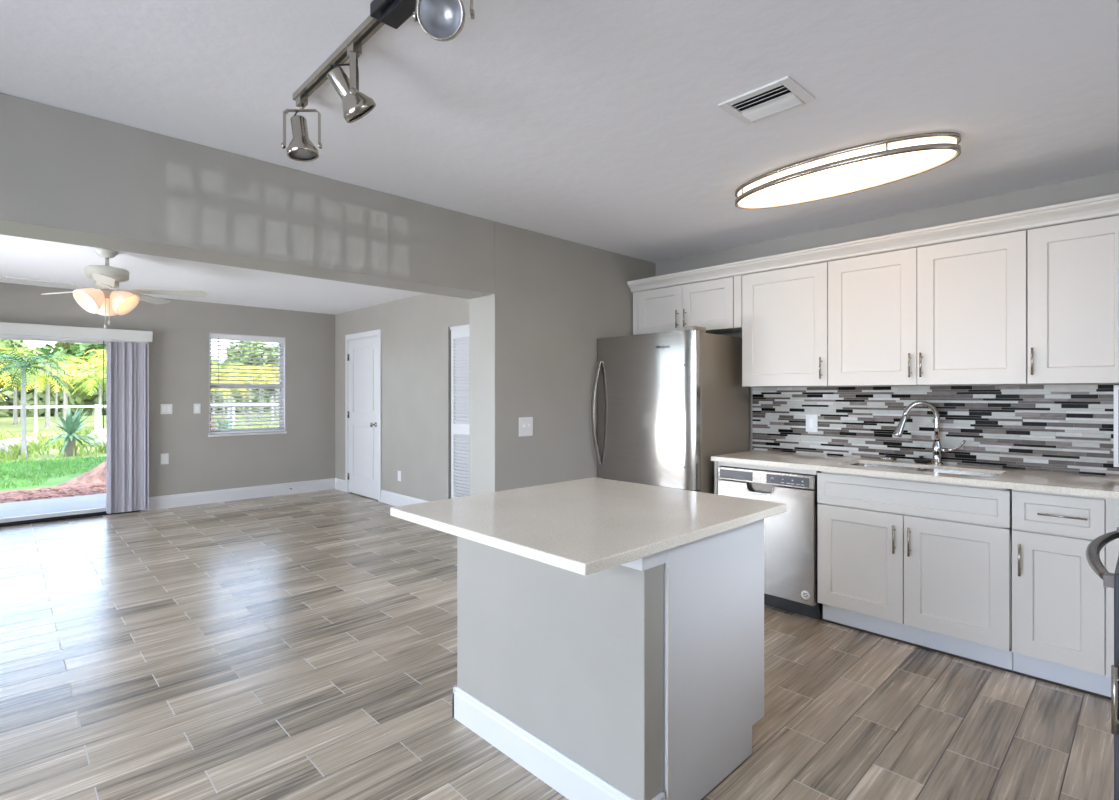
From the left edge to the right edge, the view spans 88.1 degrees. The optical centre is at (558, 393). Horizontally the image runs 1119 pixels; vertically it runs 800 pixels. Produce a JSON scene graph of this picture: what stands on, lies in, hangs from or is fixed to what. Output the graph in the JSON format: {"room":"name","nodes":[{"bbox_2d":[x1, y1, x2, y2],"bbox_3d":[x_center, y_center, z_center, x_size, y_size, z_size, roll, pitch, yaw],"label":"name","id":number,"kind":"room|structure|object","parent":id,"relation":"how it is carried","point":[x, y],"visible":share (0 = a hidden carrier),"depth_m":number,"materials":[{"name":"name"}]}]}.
{"room":"kitchen","nodes":[
{"label":"kitchen","id":0,"kind":"room"},
{"bbox_2d":[0,282,334,510],"bbox_3d":[-5.150,0.109,6.263,5.693,2.440,0.160,0,0,-44],"label":"wall","id":1,"kind":"structure","parent":0,"point":[179,348],"depth_m":7.01,"materials":[{"name":"beige paint"}]},
{"bbox_2d":[0,337,140,526],"bbox_3d":[-5.833,0.339,5.601,2.890,1.980,0.140,0,0,-44],"label":"door","id":2,"kind":"structure","parent":1,"relation":"in","point":[30,519],"depth_m":6.06,"materials":[{"name":"white"}]},
{"bbox_2d":[0,322,152,513],"bbox_3d":[-5.743,0.299,5.504,3.085,2.010,0.105,0,0,-44],"label":"vertical blind","id":3,"kind":"object","parent":1,"relation":"attached to","point":[127,351],"visible":1,"depth_m":6.37,"materials":[{"name":"white fabric"}]},
{"bbox_2d":[161,453,168,463],"bbox_3d":[-4.574,0.754,6.703,0.078,0.124,0.009,0,0,-44],"label":"power outlet","id":4,"kind":"object","parent":1,"relation":"attached to","point":[164,457],"visible":1,"depth_m":6.71,"materials":[{"name":"white plastic"}]},
{"bbox_2d":[161,404,171,413],"bbox_3d":[-4.560,0.177,6.715,0.116,0.118,0.010,0,0,-44],"label":"light switch","id":5,"kind":"object","parent":1,"relation":"attached to","point":[165,408],"visible":1,"depth_m":6.71,"materials":[{"name":"white plastic"}]},
{"bbox_2d":[194,404,200,413],"bbox_3d":[-4.339,0.176,6.929,0.072,0.118,0.010,0,0,-44],"label":"light switch","id":6,"kind":"object","parent":1,"relation":"attached to","point":[197,407],"visible":1,"depth_m":6.93,"materials":[{"name":"white plastic"}]},
{"bbox_2d":[145,478,334,510],"bbox_3d":[-3.918,1.254,7.333,2.193,0.150,0.015,0,0,-44],"label":"baseboard","id":7,"kind":"structure","parent":1,"relation":"attached to","point":[215,496],"depth_m":7.22,"materials":[{"name":"white wood"}]},
{"bbox_2d":[208,332,286,436],"bbox_3d":[-3.978,-0.113,7.376,0.905,1.268,0.180,0,0,-44],"label":"window","id":8,"kind":"structure","parent":1,"relation":"in","point":[283,347],"depth_m":7.53,"materials":[{"name":"white plastic"}]},
{"bbox_2d":[210,333,283,433],"bbox_3d":[-3.959,-0.125,7.356,0.865,1.232,0.070,0,0,-44],"label":"blind","id":9,"kind":"object","parent":8,"relation":"attached to","point":[218,337],"visible":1,"depth_m":7.33,"materials":[{"name":"white plastic"}]},
{"bbox_2d":[0,92,655,495],"bbox_3d":[-1.502,0.109,2.858,6.200,2.440,0.279,0,0,-44],"label":"wall","id":10,"kind":"structure","parent":0,"point":[541,304],"depth_m":3.15,"materials":[{"name":"beige paint"}]},
{"bbox_2d":[519,417,532,436],"bbox_3d":[-0.219,0.221,3.893,0.122,0.128,0.018,0,0,-44],"label":"light switch","id":11,"kind":"object","parent":10,"relation":"attached to","point":[525,423],"visible":1,"depth_m":3.89,"materials":[{"name":"white plastic"}]},
{"bbox_2d":[335,293,469,501],"bbox_3d":[-1.488,0.109,6.486,0.120,2.440,4.914,0,0,-44],"label":"wall","id":12,"kind":"structure","parent":0,"point":[415,330],"depth_m":6.62,"materials":[{"name":"beige paint"}]},
{"bbox_2d":[345,329,380,501],"bbox_3d":[-2.519,0.265,7.494,0.199,2.127,1.003,0,0,-44],"label":"door","id":13,"kind":"structure","parent":12,"relation":"in","point":[362,349],"depth_m":7.47,"materials":[{"name":"white wood"}]},
{"bbox_2d":[335,478,428,505],"bbox_3d":[-1.484,1.254,6.385,0.015,0.150,4.764,0,0,-44],"label":"baseboard","id":14,"kind":"structure","parent":12,"relation":"attached to","point":[387,497],"depth_m":6.89,"materials":[{"name":"white wood"}]},
{"bbox_2d":[398,471,400,480],"bbox_3d":[-1.876,0.965,6.794,0.009,0.120,0.076,0,0,-44],"label":"power outlet","id":15,"kind":"object","parent":12,"relation":"attached to","point":[399,472],"visible":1,"depth_m":6.79,"materials":[{"name":"white plastic"}]},
{"bbox_2d":[450,324,469,497],"bbox_3d":[-0.824,0.303,5.759,0.058,2.012,0.905,0,0,-44],"label":"door","id":16,"kind":"structure","parent":12,"relation":"in","point":[460,335],"depth_m":5.95,"materials":[{"name":"white wood"}]},
{"bbox_2d":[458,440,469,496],"bbox_3d":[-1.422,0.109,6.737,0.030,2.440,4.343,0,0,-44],"label":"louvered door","id":17,"kind":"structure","parent":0,"point":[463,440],"depth_m":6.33,"materials":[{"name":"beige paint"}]},
{"bbox_2d":[0,489,1113,799],"bbox_3d":[-1.938,1.389,3.309,6.200,0.120,8.593,0,0,-44],"label":"floor","id":18,"kind":"structure","parent":0,"point":[297,646],"depth_m":2.57,"materials":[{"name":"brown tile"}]},
{"bbox_2d":[453,519,763,799],"bbox_3d":[0.186,0.885,2.294,0.784,0.887,0.988,0,0,-44],"label":"kitchen island","id":19,"kind":"object","parent":18,"relation":"on","point":[642,678],"visible":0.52,"depth_m":1.92,"materials":[{"name":"beige paint"}]},
{"bbox_2d":[390,477,785,575],"bbox_3d":[0.119,0.426,2.125,1.094,0.030,0.971,0,0,-44],"label":"island countertop","id":20,"kind":"structure","parent":19,"relation":"on","point":[587,526],"depth_m":1.94,"materials":[{"name":"beige stone"}]},
{"bbox_2d":[591,326,748,493],"bbox_3d":[0.813,0.442,4.295,0.806,1.774,0.868,0,0,-44],"label":"refrigerator","id":21,"kind":"object","parent":18,"relation":"on","point":[668,403],"visible":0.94,"depth_m":3.99,"materials":[{"name":"silver metal"}]},
{"bbox_2d":[714,461,820,619],"bbox_3d":[1.466,0.885,3.793,0.617,0.887,0.666,0,0,-44],"label":"dishwasher","id":22,"kind":"object","parent":18,"relation":"on","point":[790,536],"visible":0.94,"depth_m":3.47,"materials":[{"name":"silver metal"}]},
{"bbox_2d":[817,471,1012,672],"bbox_3d":[2.010,0.885,3.230,0.634,0.887,0.895,0,0,-44],"label":"base cabinet","id":23,"kind":"object","parent":18,"relation":"on","point":[927,565],"visible":0.98,"depth_m":2.99,"materials":[{"name":"white wood"}]},
{"bbox_2d":[711,450,1118,498],"bbox_3d":[1.902,0.426,2.865,1.299,0.030,2.610,0,0,-44],"label":"countertop","id":24,"kind":"structure","parent":23,"relation":"on","point":[1103,486],"depth_m":3.02,"materials":[{"name":"beige stone"}]},
{"bbox_2d":[879,453,893,460],"bbox_3d":[2.028,0.389,3.576,0.082,0.044,0.082,0,0,-44],"label":"strainer","id":25,"kind":"object","parent":24,"relation":"on","point":[884,458],"visible":1,"depth_m":3.55,"materials":[{"name":"silver metal"}]},
{"bbox_2d":[879,456,893,460],"bbox_3d":[2.028,0.399,3.576,0.082,0.024,0.082,0,0,-44],"label":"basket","id":26,"kind":"object","parent":25,"relation":"on","point":[885,458],"depth_m":3.55,"materials":[{"name":"silver metal"}]},
{"bbox_2d":[914,456,929,463],"bbox_3d":[2.153,0.389,3.432,0.082,0.044,0.082,0,0,-44],"label":"strainer","id":27,"kind":"object","parent":24,"relation":"on","point":[921,460],"visible":1,"depth_m":3.41,"materials":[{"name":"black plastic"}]},
{"bbox_2d":[914,459,929,463],"bbox_3d":[2.153,0.399,3.432,0.082,0.024,0.082,0,0,-44],"label":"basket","id":28,"kind":"object","parent":27,"relation":"on","point":[922,461],"depth_m":3.40,"materials":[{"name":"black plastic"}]},
{"bbox_2d":[851,463,999,476],"bbox_3d":[2.008,0.519,3.229,0.319,0.179,0.737,0,0,-44],"label":"sink","id":29,"kind":"object","parent":24,"relation":"in","point":[855,464],"visible":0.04,"depth_m":3.31,"materials":[{"name":"metal"}]},
{"bbox_2d":[893,401,964,464],"bbox_3d":[2.150,0.225,3.373,0.371,0.371,0.075,0,0,12],"label":"kitchen faucet","id":30,"kind":"object","parent":24,"relation":"on","point":[937,449],"visible":1,"depth_m":3.36,"materials":[{"name":"silver metal"}]},
{"bbox_2d":[1012,489,1118,699],"bbox_3d":[2.469,0.885,2.756,0.634,0.887,0.419,0,0,-44],"label":"base cabinet","id":31,"kind":"object","parent":18,"relation":"on","point":[1063,612],"visible":0.91,"depth_m":2.59,"materials":[{"name":"white wood"}]},
{"bbox_2d":[1086,527,1118,799],"bbox_3d":[1.812,0.867,1.463,0.776,0.923,0.705,0,0,-44],"label":"range","id":32,"kind":"object","parent":18,"relation":"on","point":[1111,580],"visible":0.98,"depth_m":1.42,"materials":[{"name":"silver metal"}]},
{"bbox_2d":[1111,665,1118,734],"bbox_3d":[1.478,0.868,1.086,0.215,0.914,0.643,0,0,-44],"label":"handle","id":33,"kind":"object","parent":32,"relation":"part of","point":[1114,669],"visible":1,"depth_m":1.36,"materials":[{"name":"silver metal"}]},
{"bbox_2d":[0,0,1118,314],"bbox_3d":[-2.035,-1.221,3.374,7.050,0.220,9.223,0,0,-44],"label":"ceiling","id":34,"kind":"structure","parent":0,"point":[600,124],"depth_m":2.16,"materials":[{"name":"white paint"}]},
{"bbox_2d":[0,249,207,328],"bbox_3d":[-3.502,-0.808,4.439,1.291,0.605,1.284,0,0,-44],"label":"ceiling fan","id":35,"kind":"object","parent":34,"relation":"hanging from","point":[105,302],"visible":1,"depth_m":4.44,"materials":[{"name":"grey"}]},
{"bbox_2d":[281,0,474,161],"bbox_3d":[-0.496,-0.980,1.639,0.154,0.261,1.428,0,0,-44],"label":"track light","id":36,"kind":"object","parent":34,"relation":"attached to","point":[441,20],"visible":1,"depth_m":1.76,"materials":[{"name":"silver metal"}]},
{"bbox_2d":[718,76,814,124],"bbox_3d":[0.786,-1.102,2.192,0.230,0.017,0.276,0,0,-44],"label":"ceiling vent","id":37,"kind":"object","parent":34,"relation":"in","point":[784,94],"visible":1,"depth_m":2.18,"materials":[{"name":"white metal"}]},
{"bbox_2d":[735,132,960,208],"bbox_3d":[1.354,-1.069,2.842,0.430,0.083,1.040,0,0,-44],"label":"ceiling light","id":38,"kind":"object","parent":34,"relation":"attached to","point":[866,166],"visible":1,"depth_m":2.71,"materials":[{"name":"white plastic"}]},
{"bbox_2d":[655,171,1118,450],"bbox_3d":[2.052,0.109,3.752,0.150,2.440,3.980,0,0,-44],"label":"wall","id":39,"kind":"structure","parent":0,"point":[1103,184],"depth_m":3.54,"materials":[{"name":"beige paint"}]},
{"bbox_2d":[633,275,741,334],"bbox_3d":[1.031,-0.641,4.435,0.364,0.360,0.955,0,0,-44],"label":"upper cabinet","id":40,"kind":"object","parent":39,"relation":"attached to","point":[715,305],"visible":0.84,"depth_m":4.29,"materials":[{"name":"white wood"}]},
{"bbox_2d":[627,193,1118,292],"bbox_3d":[1.727,-0.863,3.700,0.386,0.082,2.997,0,0,-44],"label":"crown molding","id":41,"kind":"structure","parent":40,"relation":"on","point":[1103,206],"depth_m":3.23,"materials":[{"name":"white wood"}]},
{"bbox_2d":[742,262,827,386],"bbox_3d":[1.566,-0.436,3.882,0.364,0.770,0.571,0,0,-44],"label":"upper cabinet","id":42,"kind":"object","parent":39,"relation":"attached to","point":[785,311],"visible":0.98,"depth_m":3.77,"materials":[{"name":"white wood"}]},
{"bbox_2d":[828,230,1027,385],"bbox_3d":[2.102,-0.436,3.329,0.364,0.770,0.961,0,0,-44],"label":"upper cabinet","id":43,"kind":"object","parent":39,"relation":"attached to","point":[950,313],"visible":0.99,"depth_m":3.17,"materials":[{"name":"white wood"}]},
{"bbox_2d":[752,384,1118,475],"bbox_3d":[2.155,0.181,3.530,0.010,0.458,2.077,0,0,-44],"label":"tile backsplash","id":44,"kind":"structure","parent":39,"relation":"attached to","point":[1054,428],"depth_m":3.36,"materials":[{"name":"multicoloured tile"}]},
{"bbox_2d":[806,414,817,431],"bbox_3d":[1.730,0.199,3.956,0.010,0.122,0.080,0,0,-44],"label":"power outlet","id":45,"kind":"object","parent":44,"relation":"attached to","point":[811,419],"visible":1,"depth_m":3.95,"materials":[{"name":"white plastic"}]},
{"bbox_2d":[1114,385,1118,466],"bbox_3d":[2.808,0.160,2.840,0.012,0.407,0.118,0,0,-44],"label":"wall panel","id":46,"kind":"object","parent":44,"relation":"attached to","point":[1116,387],"visible":1,"depth_m":2.87,"materials":[{"name":"white"}]},
{"bbox_2d":[1027,215,1118,383],"bbox_3d":[2.608,-0.436,2.807,0.364,0.770,0.486,0,0,-44],"label":"upper cabinet","id":47,"kind":"object","parent":39,"relation":"attached to","point":[1072,268],"visible":1,"depth_m":2.76,"materials":[{"name":"white wood"}]},
{"bbox_2d":[1116,271,1118,351],"bbox_3d":[2.587,-0.378,2.614,0.003,0.370,0.100,0,0,-44],"label":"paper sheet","id":48,"kind":"object","parent":47,"relation":"attached to","point":[1117,272],"visible":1,"depth_m":2.64,"materials":[{"name":"white paper"}]},
{"label":"outside","id":49,"kind":"structure","parent":0,"visible":0},
{"bbox_2d":[0,412,277,462],"bbox_3d":[-9.611,1.679,15.691,140.000,0.500,150.000,0,0,-44],"label":"ground","id":50,"kind":"structure","parent":49,"point":[6,423],"depth_m":25.36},
{"bbox_2d":[0,443,10,457],"bbox_3d":[-12.475,1.262,12.805,0.447,0.386,0.456,0,0,-8],"label":"rock","id":51,"kind":"object","parent":50,"relation":"on","point":[2,446],"visible":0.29,"depth_m":12.89,"materials":[{"name":"white stone"}]},
{"bbox_2d":[0,365,21,390],"bbox_3d":[-21.943,0.133,22.253,2.107,2.591,2.041,0,0,13],"label":"palm tree","id":52,"kind":"object","parent":50,"relation":"on","point":[7,378],"visible":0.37,"depth_m":22.74,"materials":[{"name":"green plant"}]},
{"bbox_2d":[0,339,28,355],"bbox_3d":[-43.017,-1.529,42.300,6.268,5.965,4.566,0,0,16],"label":"tree","id":53,"kind":"object","parent":50,"relation":"on","point":[3,342],"visible":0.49,"depth_m":42.54,"materials":[{"name":"green plant"}]},
{"bbox_2d":[0,436,38,447],"bbox_3d":[-14.461,1.293,15.469,0.869,0.312,0.616,0,0,-44],"label":"rock","id":54,"kind":"object","parent":50,"relation":"on","point":[7,441],"visible":0.3,"depth_m":15.32,"materials":[{"name":"white stone"}]},
{"bbox_2d":[0,346,40,417],"bbox_3d":[-30.974,-0.633,32.817,2.404,4.123,2.559,0,0,-5],"label":"palm tree","id":55,"kind":"object","parent":50,"relation":"on","point":[22,350],"visible":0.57,"depth_m":32.73,"materials":[{"name":"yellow plant"}]},
{"bbox_2d":[1,361,41,424],"bbox_3d":[-25.388,-0.096,27.020,2.201,3.050,2.343,0,0,42],"label":"palm tree","id":56,"kind":"object","parent":50,"relation":"on","point":[15,419],"visible":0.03,"depth_m":26.91,"materials":[{"name":"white plant"}]},
{"bbox_2d":[0,354,44,421],"bbox_3d":[-26.998,-0.295,29.181,2.416,3.447,2.270,0,0,11],"label":"palm tree","id":57,"kind":"object","parent":50,"relation":"on","point":[16,354],"visible":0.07,"depth_m":29.05,"materials":[{"name":"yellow plant"}]},
{"bbox_2d":[0,364,68,432],"bbox_3d":[-19.378,0.167,21.460,2.000,2.524,2.129,0,0,0],"label":"palm tree","id":58,"kind":"object","parent":50,"relation":"on","point":[37,382],"visible":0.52,"depth_m":21.43,"materials":[{"name":"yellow plant"}]},
{"bbox_2d":[0,352,69,459],"bbox_3d":[-11.551,0.278,12.497,1.513,2.302,1.565,0,0,-26],"label":"palm tree","id":59,"kind":"object","parent":50,"relation":"on","point":[12,359],"visible":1,"depth_m":12.48,"materials":[{"name":"green plant"}]},
{"bbox_2d":[17,366,78,428],"bbox_3d":[-21.153,0.138,23.857,2.074,2.582,2.208,0,0,41],"label":"palm tree","id":60,"kind":"object","parent":50,"relation":"on","point":[47,425],"visible":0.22,"depth_m":23.89,"materials":[{"name":"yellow plant"}]},
{"bbox_2d":[21,359,79,424],"bbox_3d":[-23.308,-0.085,26.419,2.267,3.028,2.257,0,0,-38],"label":"palm tree","id":61,"kind":"object","parent":50,"relation":"on","point":[72,363],"visible":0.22,"depth_m":26.41,"materials":[{"name":"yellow plant"}]},
{"bbox_2d":[37,355,67,417],"bbox_3d":[-30.358,-0.451,34.933,2.545,3.760,2.557,0,0,-19],"label":"palm tree","id":62,"kind":"object","parent":50,"relation":"on","point":[56,392],"visible":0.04,"depth_m":34.86,"materials":[{"name":"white plant"}]},
{"bbox_2d":[0,493,105,517],"bbox_3d":[-6.049,1.388,6.622,10.500,0.079,1.887,0,0,-44],"label":"patio slab","id":63,"kind":"object","parent":50,"relation":"on","point":[43,506],"visible":0.22,"depth_m":6.99,"materials":[{"name":"concrete"}]},
{"bbox_2d":[0,481,105,502],"bbox_3d":[-7.912,1.394,8.546,8.539,0.110,3.559,0,0,-44],"label":"mulch bed","id":64,"kind":"object","parent":50,"relation":"on","point":[71,490],"visible":0.2,"depth_m":8.04,"materials":[{"name":"brown wood"}]},
{"bbox_2d":[28,342,105,371],"bbox_3d":[-34.933,-1.755,42.557,6.467,6.416,5.127,0,0,-44],"label":"tree","id":65,"kind":"object","parent":50,"relation":"on","point":[64,349],"visible":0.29,"depth_m":40.90,"materials":[{"name":"green plant"}]},
{"bbox_2d":[41,355,93,420],"bbox_3d":[-24.873,-0.262,29.188,2.377,3.381,2.233,0,0,18],"label":"palm tree","id":66,"kind":"object","parent":50,"relation":"on","point":[74,359],"visible":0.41,"depth_m":29.09,"materials":[{"name":"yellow plant"}]},
{"bbox_2d":[35,405,105,456],"bbox_3d":[-11.225,0.827,13.265,1.284,1.204,1.535,0,0,-44],"label":"shrub","id":67,"kind":"object","parent":50,"relation":"on","point":[71,425],"visible":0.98,"depth_m":13.21,"materials":[{"name":"green plant"}]},
{"bbox_2d":[50,364,90,416],"bbox_3d":[-26.604,-0.119,31.128,2.449,3.096,2.300,0,0,-19],"label":"palm tree","id":68,"kind":"object","parent":50,"relation":"on","point":[57,364],"visible":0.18,"depth_m":31.21,"materials":[{"name":"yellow plant"}]},
{"bbox_2d":[69,359,89,377],"bbox_3d":[-27.924,-0.297,32.792,2.353,3.451,2.505,0,0,-23],"label":"palm tree","id":69,"kind":"object","parent":50,"relation":"on","point":[78,359],"visible":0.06,"depth_m":32.88,"materials":[{"name":"yellow plant"}]},
{"bbox_2d":[68,367,105,425],"bbox_3d":[-19.244,0.149,24.230,2.048,2.560,2.180,0,0,37],"label":"palm tree","id":70,"kind":"object","parent":50,"relation":"on","point":[84,369],"visible":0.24,"depth_m":23.86,"materials":[{"name":"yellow plant"}]},
{"bbox_2d":[70,371,105,427],"bbox_3d":[-17.998,0.262,22.784,2.127,2.333,1.998,0,0,41],"label":"palm tree","id":71,"kind":"object","parent":50,"relation":"on","point":[99,375],"visible":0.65,"depth_m":22.57,"materials":[{"name":"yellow plant"}]},
{"bbox_2d":[84,349,105,367],"bbox_3d":[-28.917,-0.714,37.154,2.574,4.284,2.562,0,0,35],"label":"palm tree","id":72,"kind":"object","parent":50,"relation":"on","point":[99,351],"visible":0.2,"depth_m":36.68,"materials":[{"name":"yellow plant"}]},
{"bbox_2d":[86,357,105,376],"bbox_3d":[-22.185,-0.186,28.629,2.288,3.229,2.277,0,0,5],"label":"palm tree","id":73,"kind":"object","parent":50,"relation":"on","point":[101,358],"visible":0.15,"depth_m":28.22,"materials":[{"name":"yellow plant"}]},
{"bbox_2d":[86,437,105,445],"bbox_3d":[-12.619,1.326,16.084,0.933,0.233,0.551,0,0,-22],"label":"rock","id":74,"kind":"object","parent":50,"relation":"on","point":[104,438],"visible":0.14,"depth_m":15.85,"materials":[{"name":"white stone"}]},
{"bbox_2d":[88,428,105,440],"bbox_3d":[-13.790,1.255,17.921,1.269,0.400,0.899,0,0,-44],"label":"rock","id":75,"kind":"object","parent":50,"relation":"on","point":[100,431],"visible":0.16,"depth_m":17.49,"materials":[{"name":"white stone"}]},
{"bbox_2d":[92,361,105,384],"bbox_3d":[-20.667,-0.040,27.007,2.120,2.937,2.256,0,0,-26],"label":"palm tree","id":76,"kind":"object","parent":50,"relation":"on","point":[94,366],"visible":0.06,"depth_m":26.55,"materials":[{"name":"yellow plant"}]},
{"bbox_2d":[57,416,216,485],"bbox_3d":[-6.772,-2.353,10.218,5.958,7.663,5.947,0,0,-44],"label":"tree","id":77,"kind":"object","parent":50,"relation":"on","point":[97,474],"visible":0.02,"depth_m":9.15,"materials":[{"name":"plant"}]},
{"bbox_2d":[0,422,276,462],"bbox_3d":[-13.684,1.264,16.305,24.510,0.350,10.948,0,0,-44],"label":"grass","id":78,"kind":"structure","parent":50,"relation":"on","point":[16,451],"depth_m":14.04,"materials":[{"name":"green plant"}]},
{"bbox_2d":[0,353,277,416],"bbox_3d":[-29.990,-0.477,39.634,36.557,4.396,4.134,0,0,-45],"label":"undergrowth","id":79,"kind":"object","parent":50,"relation":"on","point":[75,399],"visible":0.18,"depth_m":37.24,"materials":[{"name":"green plant"}]},
{"bbox_2d":[0,403,277,429],"bbox_3d":[-13.871,0.914,20.596,28.770,1.130,0.095,0,0,-44],"label":"fence","id":80,"kind":"object","parent":50,"relation":"on","point":[96,406],"visible":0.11,"depth_m":19.14,"materials":[{"name":"white"}]},
{"bbox_2d":[211,362,241,416],"bbox_3d":[-19.395,-0.188,33.392,2.327,3.233,2.316,0,0,-4],"label":"palm tree","id":81,"kind":"object","parent":50,"relation":"on","point":[214,362],"visible":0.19,"depth_m":33.33,"materials":[{"name":"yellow plant"}]},
{"bbox_2d":[215,362,246,379],"bbox_3d":[-20.250,-0.269,35.613,2.270,3.396,2.417,0,0,-2],"label":"palm tree","id":82,"kind":"object","parent":50,"relation":"on","point":[215,362],"visible":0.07,"depth_m":35.22,"materials":[{"name":"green plant"}]},
{"bbox_2d":[211,377,252,423],"bbox_3d":[-14.561,0.326,25.430,2.031,2.206,1.970,0,0,-31],"label":"palm tree","id":83,"kind":"object","parent":50,"relation":"on","point":[235,378],"visible":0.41,"depth_m":25.40,"materials":[{"name":"yellow plant"}]},
{"bbox_2d":[211,366,252,420],"bbox_3d":[-16.645,0.022,29.334,2.144,2.814,2.076,0,0,40],"label":"palm tree","id":84,"kind":"object","parent":50,"relation":"on","point":[227,370],"visible":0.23,"depth_m":29.16,"materials":[{"name":"yellow plant"}]},
{"bbox_2d":[224,366,269,422],"bbox_3d":[-15.038,0.018,28.046,2.175,2.822,2.043,0,0,-41],"label":"palm tree","id":85,"kind":"object","parent":50,"relation":"on","point":[246,367],"visible":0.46,"depth_m":27.91,"materials":[{"name":"yellow plant"}]},
{"bbox_2d":[222,341,277,364],"bbox_3d":[-26.731,-1.793,51.654,6.260,6.488,5.008,0,0,-44],"label":"tree","id":86,"kind":"object","parent":50,"relation":"on","point":[239,344],"visible":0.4,"depth_m":50.27,"materials":[{"name":"green plant"}]},
{"bbox_2d":[247,379,274,415],"bbox_3d":[-18.208,-0.047,35.462,2.228,2.951,2.372,0,0,43],"label":"palm tree","id":87,"kind":"object","parent":50,"relation":"on","point":[253,379],"visible":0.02,"depth_m":35.35,"materials":[{"name":"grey plant"}]},
{"bbox_2d":[245,364,277,418],"bbox_3d":[-17.211,-0.124,33.279,2.274,3.106,2.284,0,0,-26],"label":"palm tree","id":88,"kind":"object","parent":50,"relation":"on","point":[253,364],"visible":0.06,"depth_m":33.20,"materials":[{"name":"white plant"}]},
{"bbox_2d":[248,367,277,423],"bbox_3d":[-13.423,0.082,27.113,2.089,2.693,2.099,0,0,33],"label":"palm tree","id":89,"kind":"object","parent":50,"relation":"on","point":[258,371],"visible":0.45,"depth_m":26.83,"materials":[{"name":"yellow plant"}]},
{"bbox_2d":[270,365,277,415],"bbox_3d":[-18.446,-0.229,37.730,2.381,3.315,2.392,0,0,44],"label":"palm tree","id":90,"kind":"object","parent":50,"relation":"on","point":[270,365],"visible":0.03,"depth_m":37.66,"materials":[{"name":"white plant"}]},
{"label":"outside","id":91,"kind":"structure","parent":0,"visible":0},
{"bbox_2d":[0,455,105,490],"bbox_3d":[-9.887,1.426,9.508,15.000,0.006,5.700,0,0,-44],"label":"ground","id":92,"kind":"structure","parent":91,"point":[58,480],"depth_m":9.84,"materials":[{"name":"green plant"}]},
{"bbox_2d":[215,419,237,428],"bbox_3d":[-7.832,0.979,13.532,0.965,0.900,1.207,0,0,-24],"label":"shrub","id":93,"kind":"object","parent":92,"relation":"on","point":[217,419],"visible":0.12,"depth_m":13.42,"materials":[{"name":"green plant"}]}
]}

